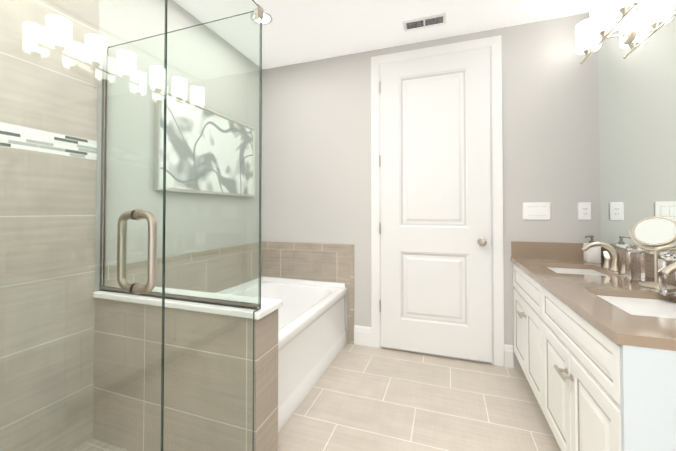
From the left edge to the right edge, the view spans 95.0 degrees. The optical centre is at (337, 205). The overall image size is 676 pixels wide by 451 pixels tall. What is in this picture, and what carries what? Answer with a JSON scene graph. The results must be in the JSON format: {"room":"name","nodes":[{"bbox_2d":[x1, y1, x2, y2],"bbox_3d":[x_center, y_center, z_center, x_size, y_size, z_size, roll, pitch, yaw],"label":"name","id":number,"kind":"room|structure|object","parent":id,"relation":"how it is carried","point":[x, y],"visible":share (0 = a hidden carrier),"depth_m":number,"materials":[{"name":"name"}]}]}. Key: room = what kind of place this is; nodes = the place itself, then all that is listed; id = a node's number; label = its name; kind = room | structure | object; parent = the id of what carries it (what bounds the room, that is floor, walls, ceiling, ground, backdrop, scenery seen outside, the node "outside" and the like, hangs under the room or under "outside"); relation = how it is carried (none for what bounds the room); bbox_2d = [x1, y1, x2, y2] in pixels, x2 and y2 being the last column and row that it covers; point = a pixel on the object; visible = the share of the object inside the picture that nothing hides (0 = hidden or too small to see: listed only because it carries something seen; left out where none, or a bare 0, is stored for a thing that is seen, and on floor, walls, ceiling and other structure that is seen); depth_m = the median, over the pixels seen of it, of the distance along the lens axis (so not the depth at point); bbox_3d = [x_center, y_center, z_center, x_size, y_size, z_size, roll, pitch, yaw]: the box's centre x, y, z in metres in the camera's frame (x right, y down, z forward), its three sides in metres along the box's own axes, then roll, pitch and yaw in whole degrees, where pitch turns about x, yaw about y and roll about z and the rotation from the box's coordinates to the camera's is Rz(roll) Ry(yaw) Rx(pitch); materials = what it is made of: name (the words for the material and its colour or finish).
{"room":"bathroom","nodes":[
{"label":"bathroom","id":0,"kind":"room"},
{"bbox_2d":[95,0,262,291],"bbox_3d":[-1.607,-0.108,1.088,0.150,2.700,4.550,0,-1,19],"label":"wall","id":1,"kind":"structure","parent":0,"point":[189,18],"depth_m":2.05,"materials":[{"name":"grey paint"}]},
{"bbox_2d":[0,122,96,159],"bbox_3d":[-1.526,-0.308,1.078,0.013,0.100,1.280,0,-1,19],"label":"tile band","id":2,"kind":"object","parent":1,"relation":"attached to","point":[58,138],"depth_m":1.47,"materials":[{"name":"white tile"}]},
{"bbox_2d":[0,146,96,450],"bbox_3d":[-1.526,0.485,1.065,0.012,1.488,1.280,0,-1,19],"label":"shower wall tile","id":3,"kind":"structure","parent":1,"relation":"attached to","point":[46,329],"depth_m":1.47,"materials":[{"name":"beige tile"}]},
{"bbox_2d":[0,0,98,140],"bbox_3d":[-1.526,-0.908,1.089,0.012,1.100,1.280,0,-1,19],"label":"shower wall tile","id":4,"kind":"structure","parent":1,"relation":"attached to","point":[61,125],"depth_m":1.49,"materials":[{"name":"beige tile"}]},
{"bbox_2d":[105,276,127,286],"bbox_3d":[-1.277,0.438,1.778,0.012,0.048,0.142,0,-1,19],"label":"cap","id":5,"kind":"object","parent":1,"relation":"attached to","point":[109,281],"depth_m":1.76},
{"bbox_2d":[105,241,261,279],"bbox_3d":[-1.039,0.388,2.455,0.012,0.075,1.577,0,-1,19],"label":"trim","id":6,"kind":"structure","parent":1,"relation":"attached to","point":[183,257],"depth_m":2.23,"materials":[{"name":"beige tile"}]},
{"bbox_2d":[128,249,261,292],"bbox_3d":[-1.016,0.569,2.519,0.012,0.285,1.435,0,-1,19],"label":"wall tile","id":7,"kind":"structure","parent":1,"relation":"attached to","point":[191,282],"depth_m":2.50,"materials":[{"name":"beige tile"}]},
{"bbox_2d":[154,87,254,196],"bbox_3d":[-1.005,-0.429,2.530,0.035,0.670,1.080,0,-1,19],"label":"framed art","id":8,"kind":"object","parent":1,"relation":"attached to","point":[188,162],"depth_m":2.38,"materials":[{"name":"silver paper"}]},
{"bbox_2d":[173,0,595,68],"bbox_3d":[-0.185,-1.526,0.613,3.165,0.120,4.850,0,-1,19],"label":"ceiling","id":9,"kind":"structure","parent":0,"point":[297,31],"depth_m":2.40,"materials":[{"name":"white paint"}]},
{"bbox_2d":[250,12,272,24],"bbox_3d":[-0.584,-1.433,2.368,0.170,0.006,0.170,0,-1,19],"label":"recessed light","id":10,"kind":"object","parent":9,"relation":"in","point":[267,19],"visible":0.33,"depth_m":2.38,"materials":[{"name":"white"}]},
{"bbox_2d":[402,13,445,31],"bbox_3d":[0.675,-1.431,2.424,0.320,0.008,0.140,0,-1,19],"label":"ceiling vent","id":11,"kind":"object","parent":9,"relation":"in","point":[437,19],"visible":1,"depth_m":2.41,"materials":[{"name":"white metal"}]},
{"bbox_2d":[278,342,560,450],"bbox_3d":[-0.185,1.293,0.565,3.165,0.120,4.850,0,-1,19],"label":"floor","id":12,"kind":"structure","parent":0,"point":[361,398],"depth_m":1.92,"materials":[{"name":"tile"}]},
{"bbox_2d":[73,438,127,450],"bbox_3d":[-1.075,1.233,0.894,0.967,0.012,1.280,0,-1,19],"label":"mosaic shower floor","id":13,"kind":"structure","parent":12,"relation":"on","point":[94,447],"depth_m":1.59,"materials":[{"name":"beige tile"}]},
{"bbox_2d":[93,298,277,450],"bbox_3d":[-0.799,0.870,1.580,1.015,0.760,0.185,0,-1,19],"label":"wall","id":14,"kind":"structure","parent":12,"relation":"on","point":[266,383],"depth_m":1.47,"materials":[{"name":"tile"}]},
{"bbox_2d":[93,286,282,319],"bbox_3d":[-0.790,0.475,1.583,1.035,0.030,0.209,0,-1,19],"label":"wall cap","id":15,"kind":"object","parent":14,"relation":"on","point":[268,306],"visible":0.48,"depth_m":1.49,"materials":[{"name":"white stone"}]},
{"bbox_2d":[99,11,260,309],"bbox_3d":[-0.822,-0.208,1.542,1.005,1.334,0.019,0,-1,19],"label":"panel","id":16,"kind":"object","parent":15,"relation":"on","point":[104,163],"visible":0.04,"depth_m":1.54,"materials":[{"name":"clear glass"}]},
{"bbox_2d":[219,276,346,431],"bbox_3d":[-0.582,0.987,2.367,0.923,0.553,1.419,0,-1,19],"label":"bathtub","id":17,"kind":"object","parent":12,"relation":"on","point":[311,331],"visible":0.38,"depth_m":2.36,"materials":[{"name":"white ceramic"}]},
{"bbox_2d":[510,241,675,450],"bbox_3d":[1.359,0.758,1.585,0.615,0.985,1.618,0,-1,19],"label":"bathroom vanity","id":18,"kind":"object","parent":12,"relation":"on","point":[595,348],"visible":0.98,"depth_m":1.25,"materials":[{"name":"white wood"}]},
{"bbox_2d":[583,235,600,262],"bbox_3d":[1.801,0.305,2.202,0.087,0.190,0.080,0,-1,19],"label":"soap dispenser","id":19,"kind":"object","parent":18,"relation":"on","point":[592,254],"visible":0.77,"depth_m":2.17,"materials":[{"name":"white ceramic"}]},
{"bbox_2d":[582,242,624,273],"bbox_3d":[1.625,0.309,1.914,0.200,0.173,0.290,0,-1,19],"label":"faucet","id":20,"kind":"object","parent":18,"relation":"on","point":[613,265],"visible":0.85,"depth_m":1.89,"materials":[{"name":"silver metal"}]},
{"bbox_2d":[623,244,645,282],"bbox_3d":[1.530,0.294,1.597,0.072,0.190,0.072,0,-1,19],"label":"holder","id":21,"kind":"object","parent":18,"relation":"on","point":[635,265],"visible":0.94,"depth_m":1.58,"materials":[{"name":"clear glass"}]},
{"bbox_2d":[629,216,675,288],"bbox_3d":[1.530,0.220,1.493,0.149,0.336,0.139,0,-1,19],"label":"makeup mirror","id":22,"kind":"object","parent":18,"relation":"on","point":[657,231],"visible":0.81,"depth_m":1.49,"materials":[{"name":"silver metal"}]},
{"bbox_2d":[656,251,675,296],"bbox_3d":[1.441,0.290,1.343,0.072,0.190,0.072,0,-1,19],"label":"holder","id":23,"kind":"object","parent":18,"relation":"on","point":[666,285],"visible":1,"depth_m":1.33,"materials":[{"name":"clear glass"}]},
{"bbox_2d":[661,262,675,275],"bbox_3d":[1.370,0.296,1.187,0.200,0.173,0.290,0,-1,19],"label":"faucet","id":24,"kind":"object","parent":18,"relation":"on","point":[668,270],"visible":1,"depth_m":1.21,"materials":[{"name":"silver metal"}]},
{"bbox_3d":[-0.567,1.230,0.716,0.110,0.012,1.280,0,-1,19],"label":"curb","id":25,"kind":"object","parent":12,"relation":"on","visible":0},
{"bbox_2d":[162,0,263,450],"bbox_3d":[-0.436,0.172,1.143,0.041,2.116,0.500,0,-1,19],"label":"glass panel","id":26,"kind":"object","parent":25,"relation":"on","point":[258,11],"visible":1,"depth_m":1.12,"materials":[{"name":"clear glass"}]},
{"bbox_2d":[262,12,600,367],"bbox_3d":[0.592,-0.079,2.807,3.165,2.700,0.150,0,-1,19],"label":"wall","id":27,"kind":"structure","parent":0,"point":[316,167],"depth_m":2.69,"materials":[{"name":"grey paint"}]},
{"bbox_2d":[262,248,349,282],"bbox_3d":[-0.330,0.578,3.033,0.943,0.285,0.012,0,-1,19],"label":"wall tile","id":28,"kind":"structure","parent":27,"relation":"attached to","point":[329,266],"depth_m":3.02,"materials":[{"name":"beige tile"}]},
{"bbox_2d":[262,241,349,251],"bbox_3d":[-0.330,0.398,3.036,0.943,0.075,0.012,0,-1,19],"label":"trim","id":29,"kind":"structure","parent":27,"relation":"attached to","point":[331,247],"depth_m":3.02,"materials":[{"name":"beige tile"}]},
{"bbox_2d":[347,283,349,343],"bbox_3d":[0.102,0.995,2.874,0.028,0.555,0.012,0,-1,19],"label":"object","id":30,"kind":"structure","parent":27,"relation":"attached to","point":[348,312],"depth_m":2.87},
{"bbox_2d":[350,244,353,343],"bbox_3d":[0.132,0.815,2.867,0.035,0.915,0.012,0,-1,19],"label":"wall tiles","id":31,"kind":"structure","parent":27,"relation":"attached to","point":[351,293],"depth_m":2.86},
{"bbox_2d":[354,325,370,346],"bbox_3d":[0.226,1.187,2.825,0.163,0.170,0.016,0,-1,19],"label":"baseboard","id":32,"kind":"structure","parent":27,"relation":"attached to","point":[362,335],"depth_m":2.82,"materials":[{"name":"white wood"}]},
{"bbox_2d":[379,47,491,361],"bbox_3d":[0.789,-0.016,2.599,0.902,2.512,0.102,0,-1,19],"label":"door","id":33,"kind":"structure","parent":27,"relation":"in","point":[435,222],"depth_m":2.60,"materials":[{"name":"white wood"}]},
{"bbox_2d":[371,35,503,366],"bbox_3d":[0.807,-0.047,2.641,1.066,2.630,0.020,0,-1,19],"label":"door frame","id":34,"kind":"structure","parent":27,"relation":"attached to","point":[494,44],"depth_m":2.50,"materials":[{"name":"white wood"}]},
{"bbox_2d":[504,344,513,367],"bbox_3d":[1.342,1.180,2.434,0.062,0.170,0.016,0,-1,19],"label":"baseboard","id":35,"kind":"structure","parent":27,"relation":"attached to","point":[508,356],"depth_m":2.43,"materials":[{"name":"white wood"}]},
{"bbox_2d":[523,202,550,219],"bbox_3d":[1.533,0.042,2.390,0.185,0.135,0.010,0,-1,19],"label":"switch plate","id":36,"kind":"object","parent":27,"relation":"attached to","point":[537,211],"visible":1,"depth_m":2.39,"materials":[{"name":"white plastic"}]},
{"bbox_2d":[578,202,591,219],"bbox_3d":[1.823,0.040,2.288,0.080,0.130,0.009,0,-1,19],"label":"electrical outlet plate","id":37,"kind":"object","parent":27,"relation":"attached to","point":[584,210],"visible":1,"depth_m":2.29,"materials":[{"name":"white plastic"}]},
{"bbox_3d":[-1.264,-0.123,0.242,1.057,2.700,0.120,0,-1,19],"label":"wall","id":38,"kind":"structure","parent":0,"visible":0},
{"bbox_2d":[0,0,166,450],"bbox_3d":[-0.642,0.160,0.516,0.132,2.105,0.814,0,-1,19],"label":"shower glass door","id":39,"kind":"structure","parent":38,"relation":"attached to","point":[121,236],"depth_m":0.76,"materials":[{"name":"clear glass"}]},
{"bbox_3d":[1.238,-0.125,0.091,0.150,2.700,4.550,0,-1,19],"label":"wall","id":40,"kind":"structure","parent":0,"visible":0},
{"bbox_2d":[598,0,675,255],"bbox_3d":[1.543,-0.586,1.207,0.005,1.681,2.244,0,-1,19],"label":"mirror","id":41,"kind":"object","parent":40,"relation":"attached to","point":[637,106],"visible":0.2,"depth_m":1.80,"materials":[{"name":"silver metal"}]},
{"bbox_2d":[576,0,641,63],"bbox_3d":[1.683,-1.127,1.918,0.193,0.285,0.704,0,-1,19],"label":"sconce","id":42,"kind":"object","parent":41,"relation":"attached to","point":[603,21],"visible":1,"depth_m":1.90,"materials":[{"name":"white glass"}]}
]}

